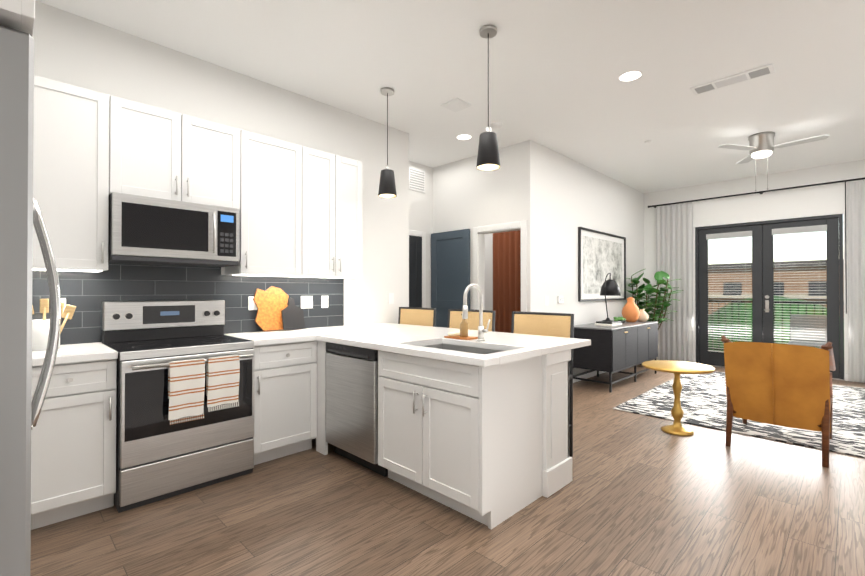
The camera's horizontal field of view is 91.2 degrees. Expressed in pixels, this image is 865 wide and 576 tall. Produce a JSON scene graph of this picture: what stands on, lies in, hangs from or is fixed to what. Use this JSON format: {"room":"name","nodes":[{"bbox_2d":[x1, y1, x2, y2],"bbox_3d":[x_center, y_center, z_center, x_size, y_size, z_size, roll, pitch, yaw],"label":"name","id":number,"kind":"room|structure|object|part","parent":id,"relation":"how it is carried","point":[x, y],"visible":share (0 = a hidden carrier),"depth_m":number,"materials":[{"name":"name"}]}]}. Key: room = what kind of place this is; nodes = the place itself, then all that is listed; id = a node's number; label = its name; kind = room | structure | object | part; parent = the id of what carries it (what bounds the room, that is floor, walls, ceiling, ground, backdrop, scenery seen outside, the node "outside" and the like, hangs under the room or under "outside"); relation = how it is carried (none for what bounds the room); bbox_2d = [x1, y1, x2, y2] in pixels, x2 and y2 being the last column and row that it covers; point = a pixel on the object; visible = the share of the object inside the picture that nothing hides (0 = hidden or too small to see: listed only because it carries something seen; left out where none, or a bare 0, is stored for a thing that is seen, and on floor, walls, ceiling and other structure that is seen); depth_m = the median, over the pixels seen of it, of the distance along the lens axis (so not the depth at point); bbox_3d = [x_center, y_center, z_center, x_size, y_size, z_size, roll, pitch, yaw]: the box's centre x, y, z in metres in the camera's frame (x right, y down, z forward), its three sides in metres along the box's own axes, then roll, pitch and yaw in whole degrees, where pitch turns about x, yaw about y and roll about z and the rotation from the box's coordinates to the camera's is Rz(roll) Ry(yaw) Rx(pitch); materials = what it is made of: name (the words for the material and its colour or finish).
{"room":"kitchen","nodes":[
{"label":"kitchen","id":0,"kind":"room"},
{"bbox_2d":[33,0,408,342],"bbox_3d":[-1.792,-0.254,3.423,0.120,3.080,4.200,0,-1,45],"label":"wall","id":1,"kind":"structure","parent":0,"point":[75,50],"depth_m":3.64,"materials":[{"name":"white paint"}]},
{"bbox_2d":[0,0,35,99],"bbox_3d":[-1.282,-0.880,0.734,0.545,0.690,0.848,0,-1,45],"label":"upper cabinet","id":2,"kind":"object","parent":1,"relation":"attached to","point":[19,15],"depth_m":0.84,"materials":[{"name":"white wood"}]},
{"bbox_2d":[61,298,65,311],"bbox_3d":[-2.395,0.123,2.709,0.008,0.115,0.075,0,-1,45],"label":"electrical outlet","id":3,"kind":"object","parent":1,"relation":"attached to","point":[62,299],"depth_m":2.73,"materials":[{"name":"white plastic"}]},
{"bbox_2d":[33,76,123,271],"bbox_3d":[-2.260,-0.661,2.633,0.329,1.098,0.476,0,-1,45],"label":"upper cabinet","id":4,"kind":"object","parent":1,"relation":"attached to","point":[78,146],"depth_m":2.54,"materials":[{"name":"white wood"}]},
{"bbox_2d":[124,99,243,211],"bbox_3d":[-1.854,-0.900,3.046,0.329,0.615,0.800,0,-1,45],"label":"upper cabinet","id":5,"kind":"object","parent":1,"relation":"attached to","point":[170,155],"depth_m":2.93,"materials":[{"name":"white wood"}]},
{"bbox_2d":[108,192,238,266],"bbox_3d":[-1.822,-0.379,2.989,0.443,0.418,0.758,0,-1,45],"label":"microwave","id":6,"kind":"object","parent":5,"relation":"attached to","point":[146,230],"visible":1,"depth_m":2.82,"materials":[{"name":"grey metal"}]},
{"bbox_2d":[32,263,343,344],"bbox_3d":[-2.015,0.096,3.104,0.008,0.545,3.193,0,-1,45],"label":"tile backsplash","id":7,"kind":"structure","parent":1,"relation":"attached to","point":[86,294],"depth_m":3.17,"materials":[{"name":"grey tile"}]},
{"bbox_2d":[248,296,256,309],"bbox_3d":[-1.523,0.130,3.589,0.008,0.115,0.075,0,-1,45],"label":"electrical outlet","id":8,"kind":"object","parent":1,"relation":"attached to","point":[251,304],"depth_m":3.58,"materials":[{"name":"white plastic"}]},
{"bbox_2d":[225,131,311,276],"bbox_3d":[-1.395,-0.655,3.507,0.329,1.098,0.624,0,-1,45],"label":"upper cabinet","id":9,"kind":"object","parent":1,"relation":"attached to","point":[299,207],"depth_m":3.41,"materials":[{"name":"white wood"}]},
{"bbox_2d":[301,296,312,308],"bbox_3d":[-1.171,0.133,3.945,0.008,0.115,0.120,0,-1,45],"label":"electrical outlet","id":10,"kind":"object","parent":1,"relation":"attached to","point":[306,301],"depth_m":3.94,"materials":[{"name":"white plastic"}]},
{"bbox_2d":[321,296,327,307],"bbox_3d":[-1.037,0.134,4.080,0.008,0.115,0.075,0,-1,45],"label":"electrical outlet","id":11,"kind":"object","parent":1,"relation":"attached to","point":[324,299],"depth_m":4.07,"materials":[{"name":"white plastic"}]},
{"bbox_2d":[300,149,361,278],"bbox_3d":[-1.020,-0.652,3.885,0.329,1.098,0.680,0,-1,45],"label":"upper cabinet","id":12,"kind":"object","parent":1,"relation":"attached to","point":[336,180],"depth_m":3.81,"materials":[{"name":"white wood"}]},
{"bbox_2d":[388,293,393,303],"bbox_3d":[-0.458,0.115,4.675,0.008,0.120,0.080,0,-1,45],"label":"electrical outlet","id":13,"kind":"object","parent":1,"relation":"attached to","point":[390,295],"depth_m":4.67,"materials":[{"name":"white plastic"}]},
{"bbox_2d":[409,161,432,307],"bbox_3d":[-0.403,-0.236,5.904,0.120,3.080,1.280,0,-1,45],"label":"wall","id":14,"kind":"structure","parent":0,"point":[420,211],"depth_m":6.14,"materials":[{"name":"white paint"}]},
{"bbox_2d":[409,235,421,307],"bbox_3d":[-0.422,0.279,5.788,0.012,2.025,0.761,0,-1,45],"label":"end door","id":15,"kind":"structure","parent":14,"relation":"in","point":[415,271],"depth_m":5.97,"materials":[{"name":"grey wood"}]},
{"bbox_2d":[409,167,424,192],"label":"air vent","id":16,"kind":"object","parent":14,"relation":"attached to","point":[416,179],"depth_m":5.99,"materials":[{"name":"white plastic"}]},
{"bbox_2d":[409,230,425,307],"bbox_3d":[-0.421,0.246,5.787,0.016,2.115,0.915,0,-1,45],"label":"door frame","id":17,"kind":"structure","parent":14,"relation":"attached to","point":[411,232],"depth_m":6.07,"materials":[{"name":"white wood"}]},
{"bbox_2d":[30,366,864,575],"bbox_3d":[0.795,1.343,4.374,10.800,0.100,9.570,0,-1,45],"label":"floor","id":18,"kind":"structure","parent":0,"point":[641,495],"depth_m":2.31,"materials":[{"name":"brown wood"}]},
{"bbox_2d":[0,25,60,575],"bbox_3d":[-1.407,0.377,0.911,0.945,1.780,0.901,0,-1,45],"label":"fridge","id":19,"kind":"object","parent":18,"relation":"on","point":[20,217],"visible":1,"depth_m":0.84,"materials":[{"name":"grey metal"}]},
{"bbox_2d":[31,359,116,529],"bbox_3d":[-2.175,0.841,2.495,0.630,0.876,0.416,0,-1,45],"label":"base cabinet","id":20,"kind":"object","parent":18,"relation":"on","point":[73,438],"depth_m":2.30,"materials":[{"name":"white wood"}]},
{"bbox_2d":[32,343,117,366],"bbox_3d":[-2.466,0.381,2.190,0.650,0.040,1.264,0,-1,45],"label":"countertop","id":21,"kind":"structure","parent":20,"relation":"on","point":[83,352],"depth_m":2.36,"materials":[{"name":"white stone"}]},
{"bbox_2d":[32,299,75,350],"bbox_3d":[-2.292,0.214,2.530,0.144,0.300,0.251,0,-1,45],"label":"utensil crock","id":22,"kind":"object","parent":21,"relation":"on","point":[40,330],"visible":0.48,"depth_m":2.47,"materials":[{"name":"white ceramic"}]},
{"bbox_2d":[102,300,254,512],"bbox_3d":[-1.706,0.686,2.866,0.736,1.190,0.758,0,-1,45],"label":"range","id":23,"kind":"object","parent":18,"relation":"on","point":[159,457],"visible":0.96,"depth_m":2.68,"materials":[{"name":"grey metal"}]},
{"bbox_2d":[168,358,204,424],"bbox_3d":[-1.494,0.623,2.572,0.039,0.368,0.198,0,-1,45],"label":"hanging towel","id":24,"kind":"object","parent":23,"relation":"hanging from","point":[186,384],"visible":0.98,"depth_m":2.56,"materials":[{"name":"white fabric"}]},
{"bbox_2d":[206,355,239,411],"bbox_3d":[-1.346,0.607,2.721,0.039,0.332,0.198,0,-1,45],"label":"hanging towel","id":25,"kind":"object","parent":23,"relation":"hanging from","point":[222,378],"visible":0.98,"depth_m":2.71,"materials":[{"name":"white fabric"}]},
{"bbox_2d":[253,343,310,464],"bbox_3d":[-1.307,0.848,3.370,0.630,0.876,0.511,0,-1,45],"label":"base cabinet","id":26,"kind":"object","parent":18,"relation":"on","point":[282,380],"depth_m":3.13,"materials":[{"name":"white wood"}]},
{"bbox_2d":[227,323,418,346],"bbox_3d":[-0.876,0.393,3.794,0.650,0.040,1.715,0,-1,45],"label":"countertop","id":27,"kind":"structure","parent":26,"relation":"on","point":[260,338],"depth_m":3.45,"materials":[{"name":"white stone"}]},
{"bbox_2d":[253,286,304,330],"bbox_3d":[-1.335,0.175,3.692,0.133,0.382,0.419,0,-1,45],"label":"cutting boards","id":28,"kind":"object","parent":27,"relation":"on","point":[275,311],"visible":1,"depth_m":3.68,"materials":[{"name":"brown wood"}]},
{"bbox_2d":[311,339,366,454],"bbox_3d":[-0.582,0.849,3.590,0.130,0.876,0.946,0,-1,45],"label":"base cabinet","id":29,"kind":"object","parent":18,"relation":"on","point":[318,348],"depth_m":3.30,"materials":[{"name":"white wood"}]},
{"bbox_2d":[326,342,377,463],"bbox_3d":[-0.395,0.800,3.244,0.611,0.768,0.617,0,-1,45],"label":"dishwasher","id":30,"kind":"object","parent":29,"relation":"in","point":[351,399],"visible":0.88,"depth_m":2.99,"materials":[{"name":"grey metal"}]},
{"bbox_2d":[398,307,435,326],"bbox_3d":[-0.290,0.750,4.370,0.570,1.086,0.450,0,-1,45],"label":"bar stool","id":31,"kind":"object","parent":18,"relation":"on","point":[420,316],"visible":0.23,"depth_m":4.53,"materials":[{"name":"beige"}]},
{"bbox_2d":[371,343,570,528],"bbox_3d":[0.265,0.844,2.811,0.920,0.876,0.900,0,-1,45],"label":"base cabinet","id":32,"kind":"object","parent":18,"relation":"on","point":[474,429],"depth_m":2.46,"materials":[{"name":"white wood"}]},
{"bbox_2d":[315,331,542,366],"bbox_3d":[-0.128,0.386,2.916,1.650,0.040,0.550,0,-1,45],"label":"countertop","id":33,"kind":"structure","parent":32,"relation":"on","point":[391,341],"depth_m":2.64,"materials":[{"name":"white stone"}]},
{"bbox_2d":[462,284,489,340],"bbox_3d":[0.295,0.168,2.887,0.096,0.398,0.218,0,-1,45],"label":"faucet","id":34,"kind":"object","parent":33,"relation":"on","point":[481,330],"visible":1,"depth_m":2.93,"materials":[{"name":"silver metal"}]},
{"bbox_2d":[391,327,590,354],"bbox_3d":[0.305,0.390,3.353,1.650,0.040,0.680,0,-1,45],"label":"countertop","id":35,"kind":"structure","parent":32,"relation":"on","point":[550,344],"depth_m":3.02,"materials":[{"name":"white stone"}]},
{"bbox_2d":[444,314,477,339],"bbox_3d":[0.207,0.277,3.092,0.220,0.182,0.130,0,-1,45],"label":"soap tray","id":36,"kind":"object","parent":35,"relation":"on","point":[462,334],"visible":0.88,"depth_m":3.05,"materials":[{"name":"brown wood"}]},
{"bbox_2d":[447,309,494,331],"bbox_3d":[0.235,0.746,3.849,0.570,1.086,0.450,0,-1,45],"label":"bar stool","id":37,"kind":"object","parent":18,"relation":"on","point":[455,318],"visible":0.25,"depth_m":4.00,"materials":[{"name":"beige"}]},
{"bbox_2d":[511,311,573,456],"bbox_3d":[0.765,0.742,3.324,0.570,1.086,0.450,0,-1,45],"label":"bar stool","id":38,"kind":"object","parent":18,"relation":"on","point":[545,324],"visible":0.4,"depth_m":3.41,"materials":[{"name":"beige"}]},
{"bbox_2d":[569,320,657,392],"bbox_3d":[2.638,0.909,6.056,0.594,0.793,1.766,0,-1,45],"label":"console table","id":39,"kind":"object","parent":18,"relation":"on","point":[611,350],"visible":0.94,"depth_m":5.52,"materials":[{"name":"black wood"}]},
{"bbox_2d":[595,273,621,325],"bbox_3d":[2.420,0.150,5.810,0.270,0.721,0.365,0,-1,45],"label":"light","id":40,"kind":"object","parent":39,"relation":"on","point":[610,287],"visible":1,"depth_m":5.74,"materials":[{"name":"black metal"}]},
{"bbox_2d":[613,297,648,323],"bbox_3d":[2.932,0.325,6.286,0.305,0.378,0.835,0,-1,45],"label":"vase","id":41,"kind":"object","parent":39,"relation":"on","point":[631,312],"visible":0.92,"depth_m":6.32,"materials":[{"name":"orange ceramic"}]},
{"bbox_2d":[625,269,682,367],"bbox_3d":[3.717,0.495,7.009,0.759,1.635,0.956,0,-1,45],"label":"floor plant","id":42,"kind":"object","parent":18,"relation":"on","point":[648,288],"visible":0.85,"depth_m":6.93,"materials":[{"name":"green plant"}]},
{"bbox_2d":[642,360,714,435],"bbox_3d":[2.201,0.991,3.807,0.570,0.595,0.570,0,-1,45],"label":"side table","id":43,"kind":"object","parent":18,"relation":"on","point":[677,368],"visible":1,"depth_m":3.77,"materials":[{"name":"gold metal"}]},
{"bbox_2d":[613,371,864,457],"bbox_3d":[4.085,1.289,4.640,2.900,0.012,3.220,0,-1,45],"label":"rug","id":44,"kind":"object","parent":18,"relation":"on","point":[703,399],"visible":0.52,"depth_m":4.35,"materials":[{"name":"white fabric"}]},
{"bbox_2d":[721,335,835,467],"bbox_3d":[2.857,0.837,3.489,0.664,0.907,0.844,0,-1,45],"label":"leather chair","id":45,"kind":"object","parent":18,"relation":"on","point":[788,385],"visible":1,"depth_m":3.22,"materials":[{"name":"brown leather"}]},
{"bbox_2d":[36,0,864,192],"bbox_3d":[0.866,-1.837,4.469,10.800,0.100,9.770,0,-1,45],"label":"ceiling","id":46,"kind":"structure","parent":0,"point":[557,68],"depth_m":3.44,"materials":[{"name":"white paint"}]},
{"bbox_2d":[378,87,396,197],"bbox_3d":[-0.408,-1.311,3.833,0.168,0.960,0.168,0,-1,45],"label":"pendant light","id":47,"kind":"object","parent":46,"relation":"hanging from","point":[387,187],"visible":1,"depth_m":3.78,"materials":[{"name":"black metal"}]},
{"bbox_2d":[441,98,471,111],"label":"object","id":48,"kind":"object","parent":46,"relation":"attached to","point":[455,105],"depth_m":4.11,"materials":[{"name":"white plastic"}]},
{"bbox_2d":[456,134,471,139],"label":"recessed light","id":49,"kind":"object","parent":46,"relation":"attached to","point":[462,136],"depth_m":4.97,"materials":[{"name":"white plastic"}]},
{"bbox_2d":[476,25,499,170],"bbox_3d":[0.388,-1.318,2.946,0.168,0.960,0.168,0,-1,45],"label":"pendant light","id":50,"kind":"object","parent":46,"relation":"hanging from","point":[488,158],"visible":1,"depth_m":2.90,"materials":[{"name":"black metal"}]},
{"bbox_2d":[490,122,502,129],"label":"smoke detector","id":51,"kind":"object","parent":46,"relation":"attached to","point":[496,125],"depth_m":4.59,"materials":[{"name":"white plastic"}]},
{"bbox_2d":[618,70,642,81],"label":"recessed light","id":52,"kind":"object","parent":46,"relation":"attached to","point":[632,75],"depth_m":3.56,"materials":[{"name":"white plastic"}]},
{"bbox_2d":[690,64,774,94],"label":"air vent","id":53,"kind":"object","parent":46,"relation":"attached to","point":[768,69],"depth_m":3.61,"materials":[{"name":"white plastic"}]},
{"bbox_2d":[718,131,828,190],"bbox_3d":[3.931,-1.464,4.867,0.929,0.639,1.020,0,-1,45],"label":"ceiling fan","id":54,"kind":"object","parent":46,"relation":"hanging from","point":[761,144],"visible":1,"depth_m":4.85,"materials":[{"name":"silver metal"}]},
{"bbox_2d":[433,140,535,311],"bbox_3d":[0.632,-0.237,5.694,1.646,3.080,0.120,0,-1,45],"label":"wall","id":55,"kind":"structure","parent":0,"point":[467,194],"depth_m":5.48,"materials":[{"name":"white paint"}]},
{"bbox_2d":[431,229,469,327],"bbox_3d":[0.243,0.247,5.938,0.715,2.085,0.036,0,-1,45],"label":"barn door","id":56,"kind":"structure","parent":55,"relation":"in","point":[450,266],"depth_m":5.94,"materials":[{"name":"blue wood"}]},
{"bbox_2d":[473,220,526,311],"bbox_3d":[0.883,0.243,5.431,0.820,2.115,0.136,0,-1,45],"label":"door frame","id":57,"kind":"structure","parent":55,"relation":"attached to","point":[479,257],"depth_m":5.58,"materials":[{"name":"white wood"}]},
{"bbox_2d":[484,233,492,310],"bbox_3d":[1.276,-0.214,8.731,4.766,3.080,0.120,0,-1,45],"label":"wall","id":58,"kind":"structure","parent":0,"point":[488,238],"depth_m":8.76,"materials":[{"name":"white paint"}]},
{"bbox_2d":[493,230,520,332],"bbox_3d":[1.548,0.086,8.163,0.950,2.430,0.070,0,-1,45],"label":"curtain","id":59,"kind":"object","parent":58,"relation":"hanging from","point":[506,274],"visible":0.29,"depth_m":8.26,"materials":[{"name":"brown fabric"}]},
{"bbox_2d":[536,143,643,374],"bbox_3d":[2.605,-0.231,6.577,0.155,3.080,3.910,0,-1,45],"label":"wall","id":60,"kind":"structure","parent":0,"point":[572,196],"depth_m":6.06,"materials":[{"name":"white paint"}]},
{"bbox_2d":[557,296,563,302],"bbox_3d":[1.686,0.152,5.569,0.024,0.100,0.130,0,-1,45],"label":"electrical outlet","id":61,"kind":"object","parent":60,"relation":"attached to","point":[560,298],"depth_m":5.55,"materials":[{"name":"white plastic"}]},
{"bbox_2d":[573,371,604,382],"bbox_3d":[2.543,1.258,6.448,0.043,0.100,3.924,0,-1,45],"label":"baseboard","id":62,"kind":"structure","parent":60,"relation":"attached to","point":[590,374],"depth_m":6.14,"materials":[{"name":"white wood"}]},
{"bbox_3d":[2.654,-0.331,6.542,0.035,1.050,1.690,0,-1,45],"label":"picture frame","id":63,"kind":"part","parent":60,"relation":"part of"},
{"bbox_2d":[644,159,864,373],"bbox_3d":[5.856,-0.235,6.023,5.314,3.080,0.120,0,-1,45],"label":"wall","id":64,"kind":"structure","parent":0,"point":[821,200],"depth_m":6.64,"materials":[{"name":"white paint"}]},
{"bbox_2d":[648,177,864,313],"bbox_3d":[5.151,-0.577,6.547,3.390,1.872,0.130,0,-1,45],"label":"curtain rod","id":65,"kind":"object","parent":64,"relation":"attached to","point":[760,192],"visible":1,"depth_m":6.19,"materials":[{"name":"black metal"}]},
{"bbox_2d":[656,203,692,361],"bbox_3d":[4.235,-0.077,7.416,0.580,2.755,0.056,0,-1,45],"label":"sheer curtain","id":66,"kind":"object","parent":65,"relation":"hanging from","point":[674,242],"visible":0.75,"depth_m":7.40,"materials":[{"name":"white fabric"}]},
{"bbox_2d":[847,180,864,381],"bbox_3d":[6.032,-0.090,5.636,0.720,2.755,0.056,0,-1,45],"label":"sheer curtain","id":67,"kind":"object","parent":65,"relation":"hanging from","point":[856,265],"visible":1,"depth_m":5.82,"materials":[{"name":"white fabric"}]},
{"bbox_2d":[706,225,826,351],"bbox_3d":[5.167,0.075,6.629,1.496,1.970,0.051,0,-1,45],"label":"window blinds","id":68,"kind":"object","parent":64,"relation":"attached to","point":[803,229],"visible":0.79,"depth_m":6.48,"materials":[{"name":"white plastic"}]},
{"bbox_2d":[695,214,843,379],"bbox_3d":[5.203,0.132,6.665,1.822,2.356,0.163,0,-1,45],"label":"door frame","id":69,"kind":"structure","parent":64,"relation":"attached to","point":[763,287],"depth_m":6.62,"materials":[{"name":"grey"}]},
{"bbox_2d":[844,374,864,382],"bbox_3d":[6.752,1.248,5.030,2.660,0.100,0.014,0,-1,45],"label":"baseboard","id":70,"kind":"structure","parent":64,"relation":"attached to","point":[845,375],"depth_m":5.95,"materials":[{"name":"white wood"}]},
{"label":"outside","id":71,"kind":"structure","parent":0,"visible":0},
{"bbox_2d":[708,259,843,350],"bbox_3d":[50.102,3.280,55.688,180.000,11.200,132.000,0,-1,45],"label":"buildings","id":72,"kind":"structure","parent":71,"point":[796,277],"depth_m":38.02,"materials":[{"name":"brown"}]},
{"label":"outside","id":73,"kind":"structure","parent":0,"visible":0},
{"bbox_2d":[708,300,826,349],"bbox_3d":[5.827,-0.085,7.332,4.040,3.200,1.659,0,-1,45],"label":"balcony","id":74,"kind":"object","parent":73,"point":[800,327],"depth_m":7.37,"materials":[{"name":"black metal"}]}
]}

